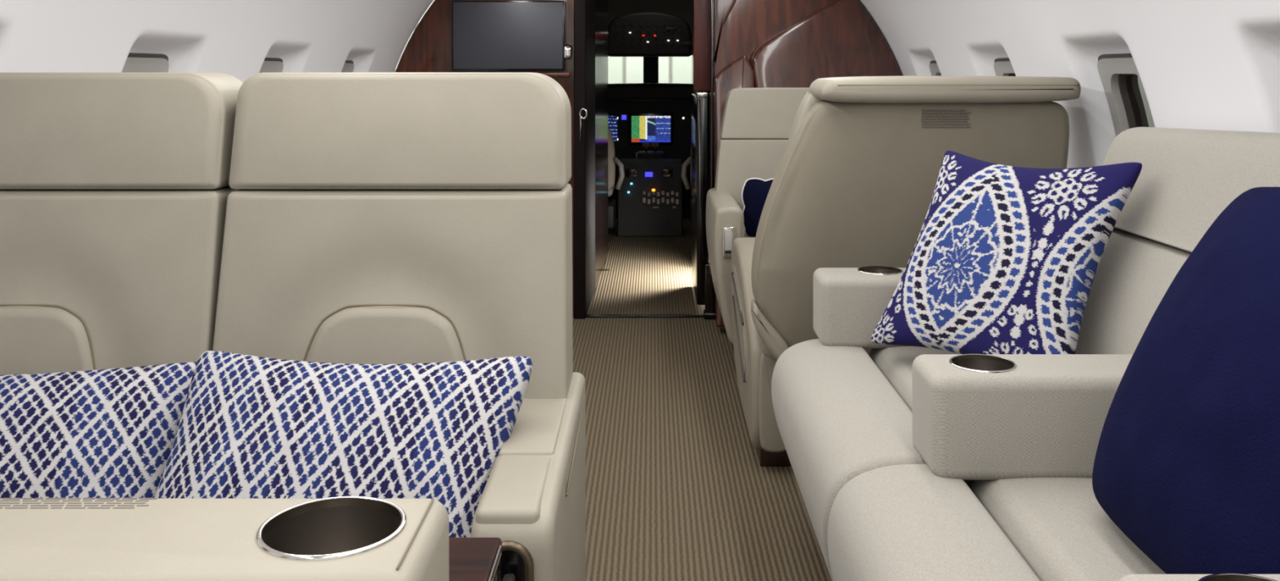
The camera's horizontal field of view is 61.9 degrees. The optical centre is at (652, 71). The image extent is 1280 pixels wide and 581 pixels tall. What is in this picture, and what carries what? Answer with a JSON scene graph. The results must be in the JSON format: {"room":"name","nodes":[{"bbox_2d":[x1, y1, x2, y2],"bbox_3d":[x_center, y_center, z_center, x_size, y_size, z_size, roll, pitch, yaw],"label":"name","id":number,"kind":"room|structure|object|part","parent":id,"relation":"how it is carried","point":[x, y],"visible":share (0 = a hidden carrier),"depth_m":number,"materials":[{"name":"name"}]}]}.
{"room":"aircraft cabin","nodes":[
{"label":"aircraft cabin","id":0,"kind":"room"},
{"bbox_2d":[0,0,433,82],"bbox_3d":[-1.039,0.325,1.775,0.379,1.450,5.550,0,0,0],"label":"wall","id":1,"kind":"structure","parent":0,"point":[234,38],"depth_m":2.56,"materials":[{"name":"white plastic"}]},
{"bbox_2d":[121,53,168,72],"bbox_3d":[-1.203,0.138,2.390,0.131,0.360,0.290,0,0,0],"label":"window","id":2,"kind":"structure","parent":1,"relation":"in","point":[135,62],"depth_m":2.41,"materials":[{"name":"grey plastic"}]},
{"bbox_2d":[259,57,283,73],"bbox_3d":[-1.203,0.138,3.170,0.131,0.360,0.290,0,0,0],"label":"window","id":3,"kind":"structure","parent":1,"relation":"in","point":[269,64],"depth_m":3.21,"materials":[{"name":"grey plastic"}]},
{"bbox_2d":[341,60,354,72],"bbox_3d":[-1.203,0.138,3.950,0.131,0.360,0.290,0,0,0],"label":"window","id":4,"kind":"structure","parent":1,"relation":"in","point":[348,66],"depth_m":4.01,"materials":[{"name":"grey plastic"}]},
{"bbox_2d":[586,0,608,314],"bbox_3d":[-0.288,0.150,5.355,0.035,1.800,1.551,0,0,1],"label":"wall","id":5,"kind":"structure","parent":0,"point":[601,6],"depth_m":5.17,"materials":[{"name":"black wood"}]},
{"bbox_2d":[573,0,587,319],"bbox_3d":[-0.305,0.190,4.550,0.060,1.720,0.100,0,0,0],"label":"trim","id":6,"kind":"structure","parent":5,"relation":"attached to","point":[580,113],"depth_m":4.51,"materials":[{"name":"black wood"}]},
{"bbox_2d":[395,0,837,317],"bbox_3d":[-0.036,0.200,4.565,2.264,1.700,0.030,0,0,0],"label":"wall","id":7,"kind":"structure","parent":0,"point":[428,48],"depth_m":4.55,"materials":[{"name":"brown wood"}]},
{"bbox_2d":[451,0,565,71],"bbox_3d":[-0.608,-0.149,4.512,0.475,0.296,0.076,0,0,0],"label":"wall monitor","id":8,"kind":"object","parent":7,"relation":"attached to","point":[486,35],"visible":1,"depth_m":4.47,"materials":[{"name":"black"}]},
{"bbox_2d":[449,71,571,77],"bbox_3d":[-0.603,0.015,4.525,0.509,0.023,0.070,0,0,0],"label":"trim","id":9,"kind":"structure","parent":7,"relation":"attached to","point":[552,74],"depth_m":4.49,"materials":[{"name":"brown wood"}]},
{"bbox_2d":[564,44,572,59],"bbox_3d":[-0.361,-0.084,4.510,0.040,0.066,0.060,0,0,0],"label":"reading lamp","id":10,"kind":"object","parent":7,"relation":"attached to","point":[568,47],"visible":0.91,"depth_m":4.48,"materials":[{"name":"silver metal"}]},
{"bbox_2d":[586,314,703,317],"bbox_3d":[0.037,1.046,4.555,0.645,0.008,0.030,0,0,0],"label":"trim","id":11,"kind":"structure","parent":7,"relation":"attached to","point":[587,315],"depth_m":4.54,"materials":[{"name":"black"}]},
{"bbox_2d":[691,92,708,305],"bbox_3d":[0.215,0.550,4.905,0.050,0.920,0.630,0,0,0],"label":"pocket door","id":12,"kind":"structure","parent":7,"relation":"in","point":[700,101],"depth_m":4.60,"materials":[{"name":"black"}]},
{"bbox_3d":[0.203,0.535,4.594,0.007,0.830,0.007,0,0,23],"label":"edge rail","id":13,"kind":"part","parent":12,"relation":"part of","materials":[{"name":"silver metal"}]},
{"bbox_2d":[693,0,710,90],"bbox_3d":[0.213,-0.292,4.610,0.074,0.755,0.060,0,0,0],"label":"trim","id":14,"kind":"structure","parent":7,"relation":"attached to","point":[701,8],"depth_m":4.58,"materials":[{"name":"red wood"}]},
{"bbox_2d":[702,309,715,319],"bbox_3d":[0.278,1.035,4.540,0.125,0.030,0.080,0,0,0],"label":"trim","id":15,"kind":"structure","parent":7,"relation":"attached to","point":[708,315],"depth_m":4.50,"materials":[{"name":"black metal"}]},
{"bbox_2d":[704,262,715,311],"bbox_3d":[0.261,0.920,4.550,0.078,0.200,0.040,0,0,0],"label":"trim","id":16,"kind":"structure","parent":7,"relation":"attached to","point":[707,265],"depth_m":4.53,"materials":[{"name":"black wood"}]},
{"bbox_2d":[709,0,714,311],"bbox_3d":[0.254,0.190,4.560,0.017,1.720,0.080,0,0,0],"label":"trim","id":17,"kind":"structure","parent":7,"relation":"attached to","point":[712,68],"depth_m":4.52,"materials":[{"name":"black wood"}]},
{"bbox_2d":[713,0,736,67],"bbox_3d":[0.344,-0.247,4.527,0.174,0.467,0.045,0,0,0],"label":"trim","id":18,"kind":"structure","parent":7,"relation":"attached to","point":[722,8],"depth_m":4.50,"materials":[{"name":"brown wood"}]},
{"bbox_2d":[713,55,755,327],"bbox_3d":[0.346,0.477,4.374,0.183,1.086,0.267,0,0,0],"label":"trim","id":19,"kind":"structure","parent":7,"relation":"attached to","point":[739,73],"depth_m":4.39,"materials":[{"name":"brown wood"}]},
{"bbox_2d":[751,0,902,88],"bbox_3d":[0.752,0.166,4.422,0.684,0.968,0.252,0,0,0],"label":"wall panel","id":20,"kind":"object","parent":7,"relation":"attached to","point":[842,38],"depth_m":4.41,"materials":[{"name":"brown wood"}]},
{"bbox_2d":[608,0,693,55],"bbox_3d":[0.000,-0.434,7.895,2.000,0.631,0.110,0,0,0],"label":"wall","id":21,"kind":"structure","parent":0,"point":[683,9],"depth_m":7.90,"materials":[{"name":"grey plastic"}]},
{"bbox_2d":[608,11,691,57],"bbox_3d":[-0.024,-0.252,7.342,0.576,0.302,0.316,0,0,0],"label":"panel","id":22,"kind":"object","parent":21,"relation":"attached to","point":[645,33],"visible":0.98,"depth_m":7.20,"materials":[{"name":"black plastic"}]},
{"bbox_2d":[666,26,674,30],"bbox_3d":[0.120,-0.288,7.192,0.055,0.018,0.006,0,0,0],"label":"switch plate","id":23,"kind":"object","parent":22,"relation":"attached to","point":[667,28],"depth_m":7.19,"materials":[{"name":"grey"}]},
{"bbox_2d":[683,42,691,44],"bbox_3d":[0.230,-0.187,7.192,0.055,0.018,0.006,0,0,0],"label":"switch plate","id":24,"kind":"object","parent":22,"relation":"attached to","point":[684,43],"depth_m":7.19,"materials":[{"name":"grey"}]},
{"bbox_2d":[643,57,658,83],"bbox_3d":[-0.014,-0.025,7.910,0.112,0.290,0.080,0,0,0],"label":"trim","id":25,"kind":"structure","parent":21,"relation":"attached to","point":[651,64],"depth_m":7.87,"materials":[{"name":"black plastic"}]},
{"bbox_2d":[573,218,831,580],"bbox_3d":[-0.025,1.065,3.600,2.150,0.030,9.200,0,0,0],"label":"floor","id":26,"kind":"structure","parent":0,"point":[677,488],"depth_m":2.94,"materials":[{"name":"carpet"}]},
{"bbox_2d":[0,72,243,375],"bbox_3d":[-0.846,0.526,1.316,0.456,1.048,0.772,0,0,0],"label":"armchair","id":27,"kind":"object","parent":26,"relation":"on","point":[115,189],"visible":0.63,"depth_m":1.51,"materials":[{"name":"beige leather"}]},
{"bbox_2d":[0,362,196,498],"bbox_3d":[-0.815,0.508,1.336,0.457,0.245,0.206,0,0,0],"label":"throw pillow","id":28,"kind":"object","parent":27,"relation":"on","point":[105,433],"visible":0.59,"depth_m":1.32,"materials":[{"name":"blue fabric"}]},
{"bbox_3d":[-0.846,0.411,1.548,0.456,0.478,0.245,0,0,0],"label":"backrest","id":29,"kind":"part","parent":27,"relation":"part of","materials":[{"name":"beige leather"}]},
{"bbox_2d":[0,496,448,580],"bbox_3d":[-0.574,0.380,0.721,0.852,0.141,0.142,0,0,0],"label":"armrest","id":30,"kind":"object","parent":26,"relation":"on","point":[341,538],"visible":1,"depth_m":0.72,"materials":[{"name":"beige leather"}]},
{"bbox_2d":[0,497,157,508],"bbox_3d":[-0.431,0.312,0.770,0.138,0.001,0.018,0,0,0],"label":"print","id":31,"kind":"object","parent":30,"relation":"on","point":[5,503],"depth_m":0.77,"materials":[{"name":"grey"}]},
{"bbox_2d":[212,72,585,580],"bbox_3d":[-0.359,0.526,1.316,0.520,1.048,0.772,0,0,0],"label":"armchair","id":32,"kind":"object","parent":26,"relation":"on","point":[372,218],"visible":0.63,"depth_m":1.51,"materials":[{"name":"beige leather"}]},
{"bbox_2d":[154,351,532,537],"bbox_3d":[-0.379,0.500,1.276,0.452,0.282,0.237,0,0,0],"label":"throw pillow","id":33,"kind":"object","parent":32,"relation":"on","point":[250,427],"visible":0.7,"depth_m":1.26,"materials":[{"name":"blue fabric"}]},
{"bbox_3d":[-0.367,0.411,1.548,0.503,0.478,0.245,0,0,0],"label":"backrest","id":34,"kind":"part","parent":32,"relation":"part of","materials":[{"name":"beige leather"}]},
{"bbox_2d":[448,537,515,580],"bbox_3d":[-0.544,0.501,0.818,0.812,0.098,0.515,0,0,0],"label":"folding table","id":35,"kind":"object","parent":32,"relation":"attached to","point":[470,558],"visible":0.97,"depth_m":0.99,"materials":[{"name":"brown wood"}]},
{"bbox_3d":[-0.144,0.527,0.912,0.012,0.045,0.325,0,0,0],"label":"support arm","id":36,"kind":"part","parent":35,"relation":"part of","materials":[{"name":"black metal"}]},
{"bbox_3d":[-0.150,0.471,1.180,0.067,0.038,0.164,0,0,0],"label":"armrest lid","id":37,"kind":"part","parent":32,"relation":"part of","materials":[{"name":"beige leather"}]},
{"bbox_3d":[-0.145,0.721,1.363,0.086,0.537,0.545,0,0,0],"label":"armrest","id":38,"kind":"part","parent":32,"relation":"part of","materials":[{"name":"beige leather"}]},
{"bbox_3d":[-0.150,0.470,1.383,0.067,0.039,0.235,0,0,0],"label":"armrest lid","id":39,"kind":"part","parent":32,"relation":"part of","materials":[{"name":"beige leather"}]},
{"bbox_2d":[608,127,624,228],"bbox_3d":[-0.446,0.605,6.682,0.552,0.890,0.535,0,0,0],"label":"seat","id":40,"kind":"object","parent":26,"relation":"on","point":[612,160],"visible":0.09,"depth_m":6.44,"materials":[{"name":"beige leather"}]},
{"bbox_2d":[608,185,614,196],"bbox_3d":[-0.475,0.720,6.725,0.460,0.100,0.450,0,0,0],"label":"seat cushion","id":41,"kind":"object","parent":40,"relation":"on","point":[610,193],"depth_m":6.51,"materials":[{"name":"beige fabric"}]},
{"bbox_3d":[-0.475,0.460,6.481,0.494,0.600,0.132,0,0,0],"label":"backrest","id":42,"kind":"part","parent":40,"relation":"part of","materials":[{"name":"beige"}]},
{"bbox_2d":[617,158,682,236],"bbox_3d":[-0.018,0.816,6.922,0.414,0.469,0.339,0,0,0],"label":"pedestal","id":43,"kind":"object","parent":26,"relation":"on","point":[650,202],"visible":1,"depth_m":6.80,"materials":[{"name":"grey plastic"}]},
{"bbox_2d":[635,142,663,158],"bbox_3d":[-0.019,0.769,7.260,0.190,0.562,0.220,0,0,0],"label":"throttle quadrant","id":44,"kind":"object","parent":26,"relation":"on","point":[640,154],"visible":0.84,"depth_m":7.17,"materials":[{"name":"black plastic"}]},
{"bbox_2d":[608,83,693,218],"bbox_3d":[-0.024,0.569,7.640,1.632,0.962,0.320,0,0,0],"label":"panel","id":45,"kind":"object","parent":26,"relation":"on","point":[639,113],"visible":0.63,"depth_m":7.60,"materials":[{"name":"black plastic"}]},
{"bbox_2d":[680,148,691,224],"bbox_3d":[0.446,0.605,6.682,0.552,0.890,0.535,0,0,0],"label":"seat","id":46,"kind":"object","parent":26,"relation":"on","point":[688,161],"visible":0.02,"depth_m":6.43,"materials":[{"name":"beige"}]},
{"bbox_3d":[0.475,0.460,6.481,0.494,0.600,0.132,0,0,0],"label":"backrest","id":47,"kind":"part","parent":46,"relation":"part of","materials":[{"name":"beige"}]},
{"bbox_2d":[706,87,808,344],"bbox_3d":[0.553,0.557,3.896,0.694,0.985,0.729,0,0,0],"label":"armchair","id":48,"kind":"object","parent":26,"relation":"on","point":[757,123],"visible":0.28,"depth_m":4.07,"materials":[{"name":"beige leather"}]},
{"bbox_3d":[0.256,0.684,3.860,0.100,0.463,0.620,0,0,0],"label":"armrest","id":49,"kind":"part","parent":48,"relation":"part of","materials":[{"name":"beige leather"}]},
{"bbox_3d":[0.251,0.568,3.542,0.034,0.100,0.012,0,0,0],"label":"latch plate","id":50,"kind":"part","parent":48,"relation":"part of","materials":[{"name":"silver metal"}]},
{"bbox_3d":[0.569,0.456,4.108,0.662,0.388,0.218,0,0,0],"label":"backrest","id":51,"kind":"part","parent":48,"relation":"part of","materials":[{"name":"beige leather"}]},
{"bbox_2d":[741,177,773,236],"bbox_3d":[0.529,0.502,3.896,0.408,0.217,0.097,0,0,3],"label":"throw pillow","id":52,"kind":"object","parent":48,"relation":"on","point":[755,191],"visible":0.19,"depth_m":3.89,"materials":[{"name":"blue fabric"}]},
{"bbox_2d":[730,75,1080,466],"bbox_3d":[0.626,0.531,3.005,0.755,1.038,1.050,0,0,0],"label":"armchair","id":53,"kind":"object","parent":26,"relation":"on","point":[853,185],"visible":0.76,"depth_m":2.59,"materials":[{"name":"beige leather"}]},
{"bbox_3d":[0.311,0.765,3.147,0.108,0.473,0.765,0,0,0],"label":"panel","id":54,"kind":"part","parent":53,"relation":"part of","materials":[{"name":"beige leather"}]},
{"bbox_3d":[0.316,0.859,2.764,0.083,0.258,0.016,0,0,0],"label":"panel","id":55,"kind":"part","parent":53,"relation":"part of","materials":[{"name":"beige leather"}]},
{"bbox_3d":[0.352,1.025,3.115,0.135,0.050,0.570,0,0,0],"label":"floor rail","id":56,"kind":"part","parent":53,"relation":"part of","materials":[{"name":"brown wood"}]},
{"bbox_2d":[921,110,971,127],"bbox_3d":[0.697,0.113,2.533,0.117,0.042,0.017,0,0,0],"label":"vent","id":57,"kind":"object","parent":53,"relation":"attached to","point":[930,118],"depth_m":2.53,"materials":[{"name":"grey plastic"}]},
{"bbox_2d":[771,127,1279,580],"bbox_3d":[0.655,0.551,1.330,0.781,0.998,2.260,0,0,0],"label":"sofa","id":58,"kind":"object","parent":26,"relation":"on","point":[908,463],"visible":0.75,"depth_m":1.62,"materials":[{"name":"fabric"}]},
{"bbox_2d":[771,338,926,580],"bbox_3d":[0.369,0.758,2.021,0.210,0.324,0.758,0,0,0],"label":"seat cushion","id":59,"kind":"object","parent":58,"relation":"on","point":[841,415],"depth_m":1.92,"materials":[{"name":"fabric"}]},
{"bbox_3d":[0.614,0.527,2.385,0.493,0.155,0.150,0,0,0],"label":"armrest","id":60,"kind":"part","parent":58,"relation":"part of","materials":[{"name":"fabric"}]},
{"bbox_2d":[868,346,973,488],"bbox_3d":[0.640,0.673,2.021,0.320,0.154,0.758,0,0,0],"label":"seat cushion","id":61,"kind":"object","parent":58,"relation":"on","point":[895,362],"depth_m":2.23,"materials":[{"name":"fabric"}]},
{"bbox_2d":[827,464,1039,580],"bbox_3d":[0.369,0.758,1.262,0.210,0.324,0.748,0,0,0],"label":"seat cushion","id":62,"kind":"object","parent":58,"relation":"on","point":[886,522],"depth_m":1.43,"materials":[{"name":"fabric"}]},
{"bbox_2d":[871,151,1142,354],"bbox_3d":[0.666,0.368,2.082,0.422,0.408,0.483,0,0,0],"label":"throw pillow","id":63,"kind":"object","parent":58,"relation":"on","point":[1004,260],"visible":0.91,"depth_m":2.01,"materials":[{"name":"blue fabric"}]},
{"bbox_3d":[0.636,0.527,1.637,0.448,0.155,0.150,0,0,0],"label":"armrest","id":64,"kind":"part","parent":58,"relation":"part of","materials":[{"name":"fabric"}]},
{"bbox_2d":[970,477,1165,580],"bbox_3d":[0.640,0.673,1.262,0.320,0.154,0.748,0,0,0],"label":"seat cushion","id":65,"kind":"object","parent":58,"relation":"on","point":[1059,526],"depth_m":1.40,"materials":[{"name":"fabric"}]},
{"bbox_3d":[0.901,0.450,1.200,0.222,0.319,2.000,0,0,0],"label":"backrest","id":66,"kind":"part","parent":58,"relation":"part of","materials":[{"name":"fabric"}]},
{"bbox_2d":[1092,186,1279,573],"bbox_3d":[0.684,0.361,1.216,0.247,0.453,0.473,0,0,0],"label":"throw pillow","id":67,"kind":"object","parent":58,"relation":"on","point":[1186,466],"visible":1,"depth_m":1.17,"materials":[{"name":"blue fabric"}]},
{"bbox_3d":[0.958,0.175,1.200,0.173,0.248,2.000,0,0,0],"label":"backrest","id":68,"kind":"part","parent":58,"relation":"part of","materials":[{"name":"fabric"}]},
{"bbox_3d":[0.636,0.527,0.895,0.448,0.155,0.150,0,0,0],"label":"armrest","id":69,"kind":"part","parent":58,"relation":"part of","materials":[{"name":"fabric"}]},
{"bbox_2d":[706,90,709,262],"bbox_3d":[0.455,0.150,5.615,0.350,1.800,0.030,0,0,0],"label":"wall","id":70,"kind":"structure","parent":0,"point":[708,91],"depth_m":5.60,"materials":[{"name":"black wood"}]},
{"bbox_2d":[858,0,1279,168],"bbox_3d":[0.967,0.325,1.775,0.379,1.450,5.550,0,0,0],"label":"wall","id":71,"kind":"structure","parent":0,"point":[1201,64],"depth_m":2.37,"materials":[{"name":"white plastic"}]},
{"bbox_2d":[928,60,941,75],"bbox_3d":[1.131,0.138,4.000,0.131,0.360,0.290,0,0,0],"label":"window","id":72,"kind":"structure","parent":71,"relation":"in","point":[935,71],"depth_m":4.07,"materials":[{"name":"grey plastic"}]},
{"bbox_2d":[993,57,1015,76],"bbox_3d":[1.131,0.138,3.220,0.131,0.360,0.290,0,0,0],"label":"window","id":73,"kind":"structure","parent":71,"relation":"in","point":[1002,66],"depth_m":3.28,"materials":[{"name":"grey plastic"}]},
{"bbox_2d":[1097,53,1148,136],"bbox_3d":[1.131,0.138,2.440,0.131,0.360,0.290,0,0,0],"label":"window","id":74,"kind":"structure","parent":71,"relation":"in","point":[1118,73],"depth_m":2.53,"materials":[{"name":"grey plastic"}]},
{"bbox_3d":[0.295,0.150,5.875,0.030,1.800,0.510,0,0,0],"label":"wall","id":75,"kind":"structure","parent":0,"visible":0},
{"bbox_2d":[693,90,702,93],"bbox_3d":[0.266,0.150,6.140,0.068,1.800,0.060,0,0,0],"label":"trim","id":76,"kind":"structure","parent":75,"relation":"attached to","point":[694,91],"depth_m":6.11,"materials":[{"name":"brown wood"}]},
{"label":"outside","id":77,"kind":"structure","parent":0,"visible":0},
{"bbox_2d":[394,0,1155,127],"bbox_3d":[0.000,-0.450,13.035,16.000,7.000,0.130,0,0,0],"label":"sky","id":78,"kind":"structure","parent":77,"point":[620,69],"depth_m":13.00,"materials":[{"name":"white"}]}
]}

